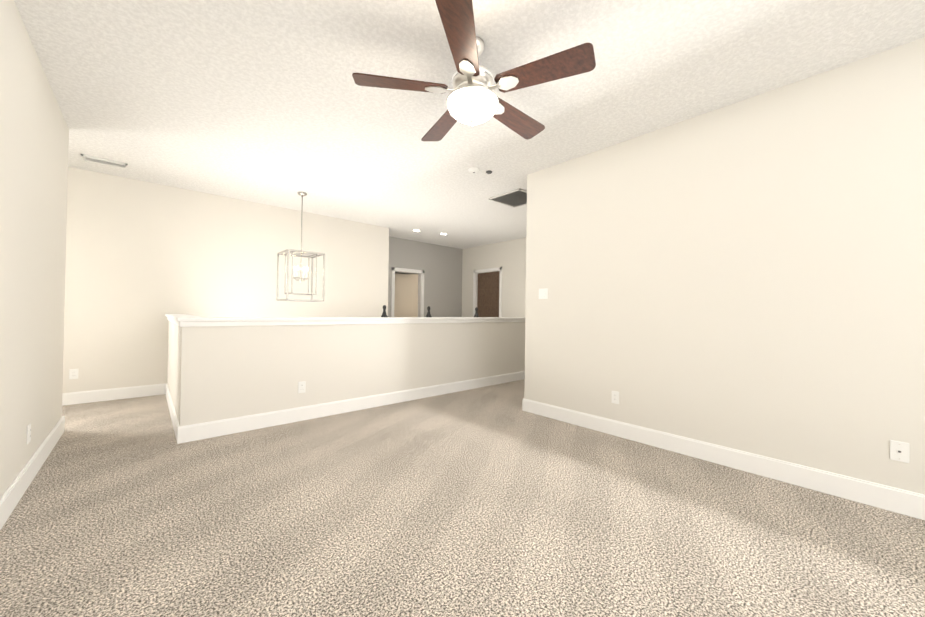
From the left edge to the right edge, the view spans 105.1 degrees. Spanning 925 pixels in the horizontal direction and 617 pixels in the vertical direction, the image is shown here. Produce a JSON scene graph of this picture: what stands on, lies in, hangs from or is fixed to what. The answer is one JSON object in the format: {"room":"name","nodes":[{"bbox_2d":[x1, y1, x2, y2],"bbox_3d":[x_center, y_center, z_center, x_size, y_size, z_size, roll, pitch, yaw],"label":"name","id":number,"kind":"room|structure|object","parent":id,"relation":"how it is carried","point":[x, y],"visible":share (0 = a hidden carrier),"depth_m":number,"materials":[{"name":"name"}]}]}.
{"room":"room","nodes":[
{"label":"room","id":0,"kind":"room"},
{"bbox_2d":[0,0,68,497],"bbox_3d":[-0.840,-0.246,0.047,0.120,2.740,8.370,1,-1,-42],"label":"wall","id":1,"kind":"structure","parent":0,"point":[34,136],"depth_m":2.18,"materials":[{"name":"white paint"}]},
{"bbox_2d":[27,423,30,443],"bbox_3d":[-2.761,0.797,2.257,0.009,0.115,0.072,1,-1,-42],"label":"electrical outlet","id":2,"kind":"object","parent":1,"relation":"attached to","point":[28,433],"visible":1,"depth_m":2.24,"materials":[{"name":"white plastic"}]},
{"bbox_2d":[0,416,64,529],"bbox_3d":[-0.813,1.055,0.087,0.016,0.140,8.386,1,-1,-42],"label":"baseboard","id":3,"kind":"structure","parent":1,"relation":"attached to","point":[9,500],"depth_m":2.20,"materials":[{"name":"white paint"}]},
{"bbox_2d":[167,320,178,407],"bbox_3d":[-3.121,0.617,3.922,0.140,1.021,2.120,1,-1,-42],"label":"wall","id":4,"kind":"structure","parent":0,"point":[173,329],"depth_m":3.87,"materials":[{"name":"white paint"}]},
{"bbox_2d":[164,383,178,434],"bbox_3d":[-3.129,1.056,3.802,0.016,0.140,2.250,1,-1,-42],"label":"baseboard","id":5,"kind":"structure","parent":4,"relation":"attached to","point":[173,415],"depth_m":3.72,"materials":[{"name":"white paint"}]},
{"bbox_2d":[165,314,193,322],"bbox_3d":[-3.133,0.113,3.947,0.210,0.077,2.065,1,-1,-42],"label":"trim","id":6,"kind":"structure","parent":4,"relation":"on","point":[170,317],"depth_m":3.86,"materials":[{"name":"white paint"}]},
{"bbox_2d":[63,167,388,392],"bbox_3d":[-3.854,-0.245,4.766,6.380,2.740,0.120,1,-1,-42],"label":"wall","id":7,"kind":"structure","parent":0,"point":[143,258],"depth_m":4.70,"materials":[{"name":"white paint"}]},
{"bbox_2d":[69,369,77,378],"bbox_3d":[-4.502,0.760,4.101,0.072,0.115,0.009,1,-1,-42],"label":"electrical outlet","id":8,"kind":"object","parent":7,"relation":"attached to","point":[73,373],"visible":1,"depth_m":4.10,"materials":[{"name":"white plastic"}]},
{"bbox_2d":[62,384,163,405],"bbox_3d":[-4.997,1.029,3.653,2.995,0.140,0.016,1,-1,-42],"label":"baseboard","id":9,"kind":"structure","parent":7,"relation":"attached to","point":[81,397],"depth_m":4.30,"materials":[{"name":"white paint"}]},
{"bbox_2d":[175,322,524,425],"bbox_3d":[-0.253,0.666,4.965,5.805,1.021,0.140,1,-1,-42],"label":"wall","id":10,"kind":"structure","parent":0,"point":[215,373],"depth_m":3.76,"materials":[{"name":"white paint"}]},
{"bbox_2d":[298,381,305,392],"bbox_3d":[-1.642,0.805,3.619,0.072,0.115,0.009,1,-1,-42],"label":"outlet","id":11,"kind":"object","parent":10,"relation":"attached to","point":[301,387],"visible":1,"depth_m":3.62,"materials":[{"name":"white plastic"}]},
{"bbox_2d":[174,316,524,326],"bbox_3d":[-0.261,0.162,4.961,5.840,0.077,0.216,1,-1,-42],"label":"trim","id":12,"kind":"structure","parent":10,"relation":"on","point":[183,320],"depth_m":3.72,"materials":[{"name":"white paint"}]},
{"bbox_2d":[381,305,387,316],"bbox_3d":[-0.968,0.033,4.389,0.084,0.152,0.084,1,-1,-42],"label":"finial","id":13,"kind":"object","parent":12,"relation":"on","point":[384,314],"visible":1,"depth_m":4.37,"materials":[{"name":"black metal"}]},
{"bbox_2d":[426,306,431,316],"bbox_3d":[-0.462,0.044,4.843,0.084,0.152,0.084,1,-1,-42],"label":"finial","id":14,"kind":"object","parent":12,"relation":"on","point":[428,312],"visible":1,"depth_m":4.82,"materials":[{"name":"black metal"}]},
{"bbox_2d":[175,371,524,443],"bbox_3d":[-0.213,1.107,4.898,5.821,0.140,0.016,1,-1,-42],"label":"baseboard","id":15,"kind":"structure","parent":10,"relation":"attached to","point":[188,433],"depth_m":3.73,"materials":[{"name":"white paint"}]},
{"bbox_2d":[388,237,462,316],"bbox_3d":[-1.004,-0.174,8.266,2.780,2.740,0.120,1,-1,-42],"label":"wall","id":16,"kind":"structure","parent":0,"point":[440,266],"depth_m":8.48,"materials":[{"name":"grey paint"}]},
{"bbox_2d":[391,267,423,316],"bbox_3d":[-1.385,0.148,8.152,0.860,2.085,0.494,1,-1,-42],"label":"door frame","id":17,"kind":"structure","parent":16,"relation":"attached to","point":[407,299],"depth_m":8.23,"materials":[{"name":"white paint"}]},
{"bbox_2d":[0,379,924,616],"bbox_3d":[0.143,1.217,3.227,10.320,0.100,12.020,1,-1,-42],"label":"floor","id":18,"kind":"structure","parent":0,"point":[492,501],"depth_m":1.86,"materials":[{"name":"carpet"}]},
{"bbox_2d":[14,0,924,248],"bbox_3d":[0.183,-1.623,3.252,10.320,0.100,12.020,1,-1,-42],"label":"ceiling","id":19,"kind":"structure","parent":0,"point":[269,102],"depth_m":2.50,"materials":[{"name":"white paint"}]},
{"bbox_2d":[80,154,127,168],"bbox_3d":[-3.932,-1.615,3.899,0.360,0.020,0.160,1,-1,-42],"label":"ceiling vent","id":20,"kind":"object","parent":19,"relation":"in","point":[84,157],"visible":1,"depth_m":3.88,"materials":[{"name":"white metal"}]},
{"bbox_2d":[276,192,324,301],"bbox_3d":[-2.219,-0.847,4.875,0.480,1.490,0.480,1,-1,-42],"label":"lantern chandelier","id":21,"kind":"object","parent":19,"relation":"hanging from","point":[301,253],"visible":1,"depth_m":4.86,"materials":[{"name":"silver metal"}]},
{"bbox_2d":[352,0,595,140],"bbox_3d":[0.086,-1.338,2.156,1.301,0.493,1.344,1,-1,-42],"label":"fan","id":22,"kind":"object","parent":19,"relation":"hanging from","point":[472,99],"visible":1,"depth_m":1.99,"materials":[{"name":"brown wood"}]},
{"bbox_2d":[468,167,479,173],"bbox_3d":[0.130,-1.547,3.984,0.127,0.040,0.127,0,-1,42],"label":"smoke detector","id":23,"kind":"object","parent":19,"relation":"attached to","point":[473,170],"depth_m":3.95,"materials":[{"name":"white plastic"}]},
{"bbox_2d":[489,188,526,207],"bbox_3d":[0.763,-1.539,4.970,0.560,0.020,0.560,1,-1,-42],"label":"ceiling vent","id":24,"kind":"object","parent":19,"relation":"in","point":[516,198],"visible":0.73,"depth_m":4.98,"materials":[{"name":"grey metal"}]},
{"bbox_2d":[462,238,525,316],"bbox_3d":[1.385,-0.146,7.596,0.120,2.740,4.310,1,-1,-42],"label":"wall","id":25,"kind":"structure","parent":0,"point":[509,257],"depth_m":8.00,"materials":[{"name":"white paint"}]},
{"bbox_2d":[473,267,501,316],"bbox_3d":[0.606,0.138,8.423,0.165,2.165,0.930,1,-1,-42],"label":"door frame","id":26,"kind":"structure","parent":25,"relation":"attached to","point":[487,297],"depth_m":8.43,"materials":[{"name":"white paint"}]},
{"bbox_2d":[524,37,924,494],"bbox_3d":[2.837,-0.178,1.863,0.120,2.740,6.160,1,-1,-42],"label":"wall","id":27,"kind":"structure","parent":0,"point":[747,275],"depth_m":2.56,"materials":[{"name":"white paint"}]},
{"bbox_2d":[539,288,547,298],"bbox_3d":[0.890,-0.164,3.925,0.022,0.115,0.118,1,-1,-42],"label":"light switch","id":28,"kind":"object","parent":27,"relation":"attached to","point":[543,293],"visible":1,"depth_m":3.92,"materials":[{"name":"white plastic"}]},
{"bbox_2d":[611,391,618,403],"bbox_3d":[1.428,0.831,3.310,0.009,0.115,0.072,1,-1,-42],"label":"electrical outlet","id":29,"kind":"object","parent":27,"relation":"attached to","point":[615,397],"visible":1,"depth_m":3.31,"materials":[{"name":"white plastic"}]},
{"bbox_2d":[522,398,924,519],"bbox_3d":[2.763,1.120,1.812,0.016,0.140,6.176,1,-1,-42],"label":"baseboard","id":30,"kind":"structure","parent":27,"relation":"attached to","point":[901,501],"depth_m":2.53,"materials":[{"name":"white paint"}]},
{"bbox_2d":[890,440,908,462],"bbox_3d":[2.547,0.834,2.064,0.010,0.115,0.072,1,-1,-42],"label":"outlet","id":31,"kind":"object","parent":27,"relation":"attached to","point":[899,451],"visible":1,"depth_m":2.06,"materials":[{"name":"white plastic"}]}
]}

